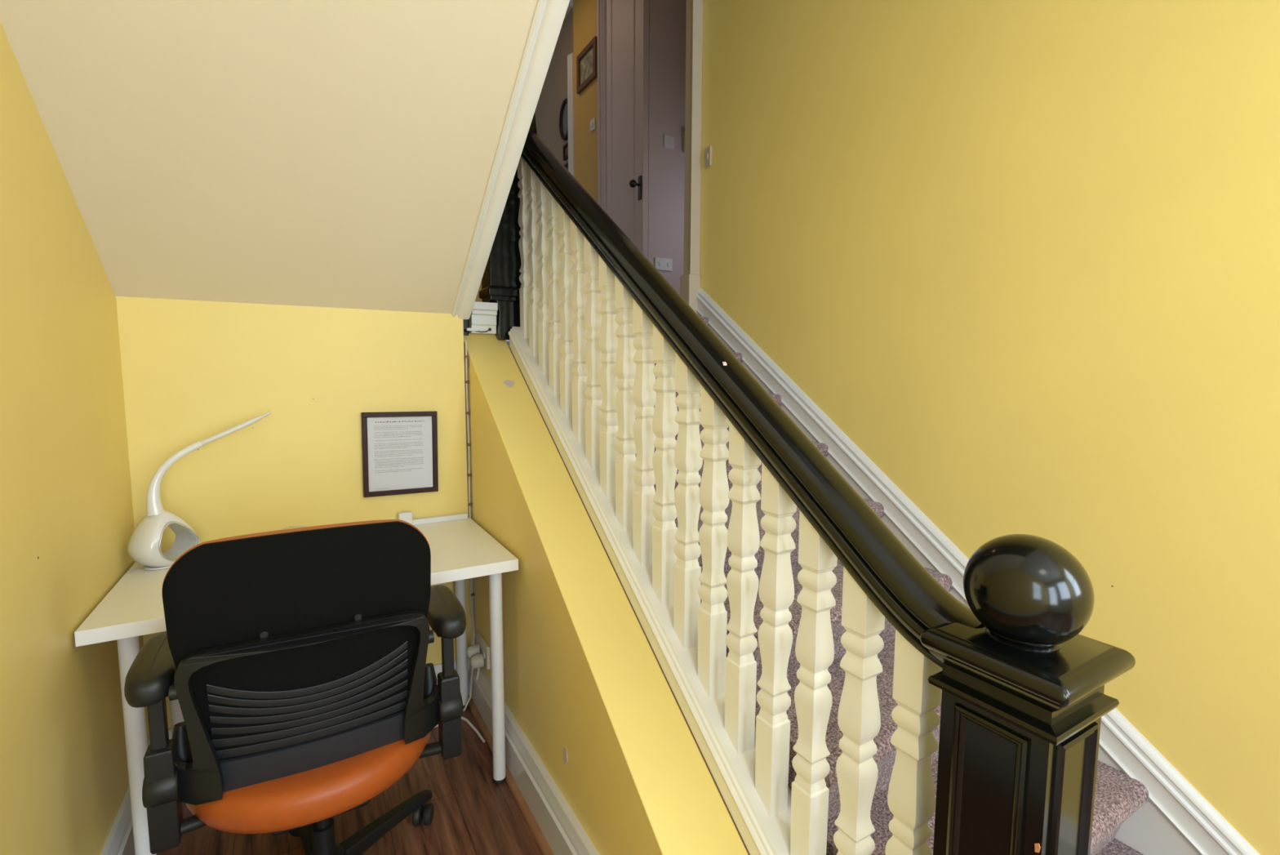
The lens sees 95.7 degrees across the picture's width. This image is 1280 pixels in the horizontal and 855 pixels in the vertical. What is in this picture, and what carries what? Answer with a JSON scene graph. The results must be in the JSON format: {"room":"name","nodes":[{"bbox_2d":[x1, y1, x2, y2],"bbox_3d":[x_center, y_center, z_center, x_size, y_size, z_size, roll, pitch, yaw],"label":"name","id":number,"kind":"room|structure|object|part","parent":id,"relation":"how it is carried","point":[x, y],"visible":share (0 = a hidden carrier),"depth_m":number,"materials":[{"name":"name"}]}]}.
{"room":"home office","nodes":[
{"label":"home office","id":0,"kind":"room"},
{"bbox_2d":[0,21,149,854],"bbox_3d":[-1.176,-0.996,0.923,0.101,4.400,7.600,-3,6,-30],"label":"wall","id":1,"kind":"structure","parent":0,"point":[67,526],"depth_m":1.21,"materials":[{"name":"yellow paint"}]},
{"bbox_2d":[100,737,150,854],"bbox_3d":[-0.370,1.234,-0.135,0.028,0.165,4.600,-3,6,-30],"label":"baseboard","id":2,"kind":"structure","parent":1,"relation":"attached to","point":[120,839],"depth_m":1.47,"materials":[{"name":"white paint"}]},
{"bbox_2d":[0,0,537,313],"bbox_3d":[-0.676,-1.048,1.090,1.036,1.557,1.990,-3,6,-30],"label":"ceiling","id":3,"kind":"structure","parent":0,"point":[330,153],"depth_m":1.42,"materials":[{"name":"beige paint"}]},
{"bbox_2d":[451,0,569,319],"bbox_3d":[-0.199,-1.098,1.312,0.068,1.536,1.900,-3,6,-30],"label":"trim","id":4,"kind":"structure","parent":3,"relation":"attached to","point":[548,16],"depth_m":1.59,"materials":[{"name":"white paint"}]},
{"bbox_2d":[115,296,471,728],"bbox_3d":[-1.174,0.334,2.035,1.102,1.545,0.091,-3,6,-30],"label":"wall","id":5,"kind":"structure","parent":0,"point":[193,371],"depth_m":1.93,"materials":[{"name":"yellow paint"}]},
{"bbox_2d":[168,657,471,738],"bbox_3d":[-1.096,1.023,2.079,0.974,0.165,0.028,-3,6,-30],"label":"baseboard","id":6,"kind":"structure","parent":5,"relation":"attached to","point":[437,667],"depth_m":2.26,"materials":[{"name":"white paint"}]},
{"bbox_2d":[360,411,438,497],"bbox_3d":[-0.876,0.094,2.122,0.264,0.310,0.018,-2,6,-30],"label":"picture frame","id":7,"kind":"object","parent":5,"relation":"attached to","point":[400,448],"visible":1,"depth_m":2.12,"materials":[{"name":"brown wood"}]},
{"bbox_2d":[397,510,467,524],"bbox_3d":[-0.780,0.333,2.191,0.250,0.052,0.032,-3,6,-30],"label":"cable trunking","id":8,"kind":"object","parent":5,"relation":"attached to","point":[406,516],"visible":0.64,"depth_m":2.17,"materials":[{"name":"white plastic"}]},
{"bbox_2d":[464,340,474,615],"bbox_3d":[-0.665,0.226,2.261,0.017,1.120,0.015,-3,6,-30],"label":"cable","id":9,"kind":"object","parent":5,"relation":"attached to","point":[467,381],"visible":0.87,"depth_m":2.24,"materials":[{"name":"beige plastic"}]},
{"bbox_2d":[466,328,491,332],"bbox_3d":[-0.639,-0.388,2.305,0.099,0.020,0.018,-3,6,-30],"label":"hook","id":10,"kind":"object","parent":5,"relation":"attached to","point":[467,329],"visible":1,"depth_m":2.29,"materials":[{"name":"white plastic"}]},
{"bbox_2d":[468,695,554,854],"bbox_3d":[-0.238,1.150,1.546,0.018,0.016,1.830,-3,6,-30],"label":"trim","id":11,"kind":"structure","parent":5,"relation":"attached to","point":[536,830],"depth_m":1.76,"materials":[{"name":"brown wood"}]},
{"bbox_2d":[156,706,543,854],"bbox_3d":[0.524,1.298,0.408,2.300,0.060,4.620,-3,6,-30],"label":"floor","id":12,"kind":"structure","parent":0,"point":[473,814],"depth_m":1.68,"materials":[{"name":"brown wood"}]},
{"bbox_2d":[124,519,466,854],"bbox_3d":[-0.777,0.672,1.395,0.635,0.993,0.608,-3,6,-30],"label":"office chair","id":13,"kind":"object","parent":12,"relation":"on","point":[293,660],"visible":1,"depth_m":1.17,"materials":[{"name":"black plastic"}]},
{"bbox_3d":[-0.931,0.561,1.118,0.025,0.145,0.024,-3,6,-30],"label":"arm post","id":14,"kind":"part","parent":13,"relation":"part of","materials":[{"name":"black plastic"}]},
{"bbox_3d":[-0.931,0.719,1.133,0.046,0.204,0.046,-3,6,-30],"label":"armrest","id":15,"kind":"part","parent":13,"relation":"part of","materials":[{"name":"black plastic"}]},
{"bbox_3d":[-0.866,0.492,1.080,0.020,0.028,0.028,-3,6,-30],"label":"pivot knob","id":16,"kind":"part","parent":13,"relation":"part of","materials":[{"name":"black plastic"}]},
{"bbox_3d":[-0.922,0.646,1.166,0.042,0.095,0.034,6,8,45],"label":"adjust lever","id":17,"kind":"part","parent":13,"relation":"part of","materials":[{"name":"black plastic"}]},
{"bbox_3d":[-0.682,0.566,1.221,0.524,0.341,0.158,-3,6,-30],"label":"frame","id":18,"kind":"part","parent":13,"relation":"part of","materials":[{"name":"black plastic"}]},
{"bbox_3d":[-0.784,0.760,1.413,0.524,0.103,0.540,-3,6,-30],"label":"seat","id":19,"kind":"part","parent":13,"relation":"part of","materials":[{"name":"orange leather"}]},
{"bbox_3d":[-0.690,0.710,1.247,0.364,0.107,0.048,-3,6,-30],"label":"lumbar panel","id":20,"kind":"part","parent":13,"relation":"part of","materials":[{"name":"grey plastic"}]},
{"bbox_3d":[-0.511,0.624,1.406,0.034,0.095,0.042,-1,6,-16],"label":"adjust lever","id":21,"kind":"part","parent":13,"relation":"part of","materials":[{"name":"black plastic"}]},
{"bbox_3d":[-0.475,0.472,1.307,0.020,0.028,0.028,-3,6,-30],"label":"pivot knob","id":22,"kind":"part","parent":13,"relation":"part of","materials":[{"name":"black plastic"}]},
{"bbox_3d":[-0.462,0.537,1.391,0.025,0.145,0.024,-3,6,-30],"label":"arm post","id":23,"kind":"part","parent":13,"relation":"part of","materials":[{"name":"black plastic"}]},
{"bbox_3d":[-0.462,0.695,1.406,0.046,0.204,0.046,-3,6,-30],"label":"armrest","id":24,"kind":"part","parent":13,"relation":"part of","materials":[{"name":"black plastic"}]},
{"bbox_2d":[74,516,518,854],"bbox_3d":[-0.952,0.763,1.802,0.998,0.734,0.598,-3,6,-30],"label":"desk","id":25,"kind":"object","parent":12,"relation":"on","point":[460,549],"visible":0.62,"depth_m":1.66,"materials":[{"name":"white laminate"}]},
{"bbox_3d":[-1.198,0.815,1.385,0.039,0.684,0.039,-3,6,-30],"label":"leg","id":26,"kind":"part","parent":25,"relation":"part of","materials":[{"name":"white metal"}]},
{"bbox_3d":[-1.439,0.776,1.796,0.039,0.684,0.039,-3,6,-30],"label":"leg","id":27,"kind":"part","parent":25,"relation":"part of","materials":[{"name":"white metal"}]},
{"bbox_2d":[126,410,271,569],"bbox_3d":[-1.324,0.176,1.752,0.146,0.442,0.362,5,8,44],"label":"desk lamp","id":28,"kind":"object","parent":25,"relation":"on","point":[144,545],"visible":0.94,"depth_m":1.66,"materials":[{"name":"white plastic"}]},
{"bbox_2d":[280,525,305,529],"bbox_3d":[-1.115,0.353,1.990,0.257,0.045,0.013,-3,6,-30],"label":"cable","id":29,"kind":"object","parent":25,"relation":"on","point":[293,526],"visible":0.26,"depth_m":1.96,"materials":[{"name":"beige plastic"}]},
{"bbox_3d":[-0.689,0.737,2.232,0.039,0.684,0.039,-3,6,-30],"label":"leg","id":30,"kind":"part","parent":25,"relation":"part of","materials":[{"name":"white metal"}]},
{"bbox_2d":[469,577,475,644],"bbox_3d":[-0.651,0.613,2.236,0.013,0.433,0.085,-2,6,-25],"label":"lead","id":31,"kind":"object","parent":25,"relation":"hanging from","point":[470,587],"visible":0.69,"depth_m":2.25,"materials":[{"name":"beige plastic"}]},
{"bbox_3d":[-0.448,0.776,1.821,0.039,0.684,0.039,-3,6,-30],"label":"leg","id":32,"kind":"part","parent":25,"relation":"part of","materials":[{"name":"white metal"}]},
{"bbox_2d":[461,715,485,742],"bbox_3d":[-0.667,1.089,2.129,0.295,0.025,0.066,3,6,26],"label":"lead","id":33,"kind":"object","parent":12,"relation":"on","point":[467,720],"visible":0.49,"depth_m":2.10,"materials":[{"name":"white plastic"}]},
{"bbox_2d":[617,315,1148,854],"bbox_3d":[0.404,0.353,1.806,0.781,1.558,2.160,-3,6,-30],"label":"staircase","id":34,"kind":"structure","parent":12,"relation":"on","point":[1117,795],"depth_m":1.34,"materials":[{"name":"carpet"}]},
{"bbox_2d":[475,281,481,302],"bbox_3d":[-1.526,-1.998,3.239,1.700,2.840,0.100,-3,6,-30],"label":"wall","id":35,"kind":"structure","parent":0,"point":[477,299],"depth_m":3.60,"materials":[{"name":"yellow paint"}]},
{"bbox_2d":[535,0,597,202],"bbox_3d":[-1.171,-2.270,6.127,0.120,2.840,3.650,-3,6,-30],"label":"wall","id":36,"kind":"structure","parent":0,"point":[584,11],"depth_m":4.88,"materials":[{"name":"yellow paint"}]},
{"bbox_2d":[559,98,568,140],"bbox_3d":[-0.657,-2.727,5.134,0.034,0.346,0.256,-3,6,-30],"label":"oval mirror","id":37,"kind":"object","parent":36,"relation":"attached to","point":[563,116],"visible":0.66,"depth_m":5.16,"materials":[{"name":"brown wood"}]},
{"bbox_2d":[561,102,568,136],"bbox_3d":[-0.653,-2.727,5.136,0.010,0.300,0.210,-3,6,-30],"label":"mirror glass","id":38,"kind":"object","parent":37,"relation":"attached to","point":[564,105],"depth_m":5.15,"materials":[{"name":"grey"}]},
{"bbox_2d":[563,142,568,160],"bbox_3d":[-0.644,-2.457,5.144,0.020,0.120,0.160,-3,6,-30],"label":"picture","id":39,"kind":"object","parent":36,"relation":"attached to","point":[566,146],"visible":0.54,"depth_m":5.17,"materials":[{"name":"brown wood"}]},
{"bbox_2d":[567,53,574,177],"bbox_3d":[-0.557,-1.955,5.045,0.115,2.420,0.080,-3,6,-30],"label":"trim","id":40,"kind":"structure","parent":36,"relation":"attached to","point":[570,57],"depth_m":4.94,"materials":[{"name":"white paint"}]},
{"bbox_2d":[576,36,597,94],"bbox_3d":[-0.427,-2.896,4.648,0.025,0.290,0.350,-3,6,-30],"label":"hallway picture","id":41,"kind":"object","parent":36,"relation":"attached to","point":[587,60],"visible":0.93,"depth_m":4.64,"materials":[{"name":"brown wood"}]},
{"bbox_2d":[590,117,595,132],"bbox_3d":[-0.379,-2.408,4.612,0.023,0.085,0.070,-3,6,-30],"label":"light switch","id":42,"kind":"object","parent":36,"relation":"attached to","point":[593,121],"visible":1,"depth_m":4.60,"materials":[{"name":"white plastic"}]},
{"bbox_2d":[597,0,606,213],"bbox_3d":[-0.279,-2.113,4.489,0.080,2.840,0.090,-3,6,-30],"label":"trim","id":43,"kind":"structure","parent":36,"relation":"attached to","point":[602,138],"depth_m":4.43,"materials":[{"name":"grey paint"}]},
{"bbox_2d":[605,0,648,258],"bbox_3d":[-0.138,-2.085,4.197,0.131,2.840,0.560,-3,6,-30],"label":"door","id":44,"kind":"structure","parent":36,"relation":"in","point":[627,21],"depth_m":4.13,"materials":[{"name":"grey paint"}]},
{"bbox_3d":[-0.037,-1.685,4.009,0.079,0.052,0.052,-3,6,-30],"label":"knob","id":45,"kind":"part","parent":44,"relation":"part of","materials":[{"name":"grey metal"}]},
{"bbox_3d":[-0.001,-1.667,4.032,0.009,0.160,0.040,-3,6,-30],"label":"handle plate","id":46,"kind":"part","parent":44,"relation":"part of","materials":[{"name":"grey metal"}]},
{"bbox_2d":[564,0,573,18],"bbox_3d":[-0.788,-3.565,4.220,4.300,0.100,7.900,-3,6,-30],"label":"ceiling","id":47,"kind":"structure","parent":0,"point":[570,7],"depth_m":4.95,"materials":[{"name":"white paint"}]},
{"bbox_2d":[463,333,748,854],"bbox_3d":[-0.155,0.422,1.592,0.174,1.458,1.945,-3,6,-30],"label":"wall","id":48,"kind":"structure","parent":0,"point":[584,683],"depth_m":1.54,"materials":[{"name":"yellow paint"}]},
{"bbox_2d":[468,301,497,333],"bbox_3d":[-0.629,-0.438,2.325,0.099,0.120,0.065,-3,6,-30],"label":"electrical box","id":49,"kind":"object","parent":48,"relation":"on","point":[483,314],"depth_m":2.31,"materials":[{"name":"white paint"}]},
{"bbox_2d":[476,631,489,669],"bbox_3d":[-0.600,0.849,2.207,0.016,0.086,0.146,-3,6,-30],"label":"wall socket","id":50,"kind":"object","parent":48,"relation":"attached to","point":[484,648],"visible":0.8,"depth_m":2.17,"materials":[{"name":"white plastic"}]},
{"bbox_2d":[466,644,479,669],"bbox_3d":[-0.640,0.881,2.219,0.040,0.095,0.048,-3,6,-30],"label":"plug","id":51,"kind":"object","parent":50,"relation":"attached to","point":[473,650],"visible":0.71,"depth_m":2.20,"materials":[{"name":"white plastic"}]},
{"bbox_2d":[433,669,473,728],"bbox_3d":[-0.723,1.016,2.151,0.011,0.165,0.231,5,8,44],"label":"lead","id":52,"kind":"object","parent":51,"relation":"attached to","point":[472,670],"visible":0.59,"depth_m":2.22,"materials":[{"name":"beige plastic"}]},
{"bbox_2d":[470,653,484,679],"bbox_3d":[-0.611,0.899,2.170,0.040,0.095,0.048,-3,6,-30],"label":"plug","id":53,"kind":"object","parent":50,"relation":"attached to","point":[477,660],"visible":1,"depth_m":2.15,"materials":[{"name":"white plastic"}]},
{"bbox_2d":[468,662,599,854],"bbox_3d":[-0.218,1.075,1.551,0.036,0.165,1.830,-3,6,-30],"label":"baseboard","id":54,"kind":"structure","parent":48,"relation":"attached to","point":[565,834],"depth_m":1.67,"materials":[{"name":"white paint"}]},
{"bbox_2d":[479,111,1135,854],"bbox_3d":[-0.021,-0.169,1.558,0.200,2.855,2.157,-3,6,-31],"label":"balustrade","id":55,"kind":"object","parent":48,"relation":"on","point":[586,318],"visible":0.98,"depth_m":1.13,"materials":[{"name":"white paint"}]},
{"bbox_3d":[-0.565,-1.093,2.318,0.148,1.165,0.148,-3,6,-30],"label":"newel post","id":56,"kind":"part","parent":55,"relation":"part of","materials":[{"name":"black paint"}]},
{"bbox_3d":[-0.011,0.460,1.630,0.120,1.590,1.860,-3,6,-30],"label":"rail","id":57,"kind":"part","parent":55,"relation":"part of","materials":[{"name":"white paint"}]},
{"bbox_3d":[-0.004,-0.590,1.544,0.099,1.719,1.910,-3,6,-30],"label":"handrail","id":58,"kind":"part","parent":55,"relation":"part of","materials":[{"name":"black paint"}]},
{"bbox_3d":[0.442,0.701,0.764,0.006,0.662,0.092,-3,6,-30],"label":"panel moulding","id":59,"kind":"part","parent":55,"relation":"part of","materials":[{"name":"black paint"}]},
{"bbox_3d":[0.501,0.766,0.805,0.160,0.925,0.160,-3,6,-30],"label":"newel post","id":60,"kind":"part","parent":55,"relation":"part of","materials":[{"name":"black paint"}]},
{"bbox_3d":[0.536,0.703,0.739,0.092,0.662,0.006,-3,6,-30],"label":"panel moulding","id":61,"kind":"part","parent":55,"relation":"part of","materials":[{"name":"black paint"}]},
{"bbox_2d":[648,0,686,294],"bbox_3d":[0.424,-2.089,4.259,0.898,2.840,0.100,-3,6,-30],"label":"wall","id":62,"kind":"structure","parent":0,"point":[667,18],"depth_m":4.07,"materials":[{"name":"grey paint"}]},
{"bbox_2d":[654,257,672,271],"bbox_3d":[0.169,-1.163,4.132,0.146,0.086,0.014,-3,6,-30],"label":"socket","id":63,"kind":"object","parent":62,"relation":"attached to","point":[660,264],"visible":0.94,"depth_m":4.13,"materials":[{"name":"white plastic"}]},
{"bbox_2d":[663,134,674,149],"bbox_3d":[0.206,-2.007,4.072,0.086,0.086,0.014,-3,6,-30],"label":"switch","id":64,"kind":"object","parent":62,"relation":"attached to","point":[668,140],"visible":1,"depth_m":4.07,"materials":[{"name":"white plastic"}]},
{"bbox_2d":[683,131,684,152],"bbox_3d":[0.338,-2.036,4.127,0.045,0.150,0.048,-3,6,-30],"label":"hinge","id":65,"kind":"object","parent":62,"relation":"attached to","point":[684,131],"visible":0.11,"depth_m":4.12,"materials":[{"name":"black metal"}]},
{"bbox_2d":[699,0,1279,854],"bbox_3d":[1.479,-0.973,0.773,0.121,4.400,4.660,-3,6,-30],"label":"wall","id":66,"kind":"structure","parent":0,"point":[1024,255],"depth_m":1.44,"materials":[{"name":"yellow paint"}]},
{"bbox_2d":[680,273,700,314],"bbox_3d":[0.238,-0.597,2.756,0.065,0.250,0.082,-3,6,-30],"label":"trim","id":67,"kind":"structure","parent":66,"relation":"attached to","point":[690,284],"depth_m":2.72,"materials":[{"name":"beige paint"}]},
{"bbox_2d":[683,0,702,275],"bbox_3d":[0.248,-1.886,2.640,0.063,2.940,0.069,-3,6,-30],"label":"trim","id":68,"kind":"structure","parent":66,"relation":"attached to","point":[694,16],"depth_m":2.67,"materials":[{"name":"beige paint"}]},
{"bbox_2d":[704,146,711,168],"bbox_3d":[0.307,-1.227,2.630,0.014,0.086,0.045,-3,6,-30],"label":"light switch","id":69,"kind":"object","parent":66,"relation":"attached to","point":[708,151],"visible":1,"depth_m":2.62,"materials":[{"name":"beige paint"}]},
{"bbox_2d":[696,287,1260,854],"bbox_3d":[0.789,0.394,1.942,0.029,1.945,2.038,-3,6,-30],"label":"baseboard","id":70,"kind":"structure","parent":66,"relation":"attached to","point":[1175,819],"depth_m":1.69,"materials":[{"name":"white paint"}]},
{"bbox_3d":[-1.585,-0.692,5.148,3.400,0.120,5.775,-3,6,-30],"label":"floor","id":71,"kind":"structure","parent":0,"visible":0},
{"bbox_2d":[462,319,468,335],"bbox_3d":[-0.708,-0.942,2.283,0.082,1.160,0.065,-3,6,-30],"label":"newel post","id":72,"kind":"object","parent":71,"relation":"on","point":[465,322],"visible":0.02,"depth_m":2.31,"materials":[{"name":"black paint"}]}
]}

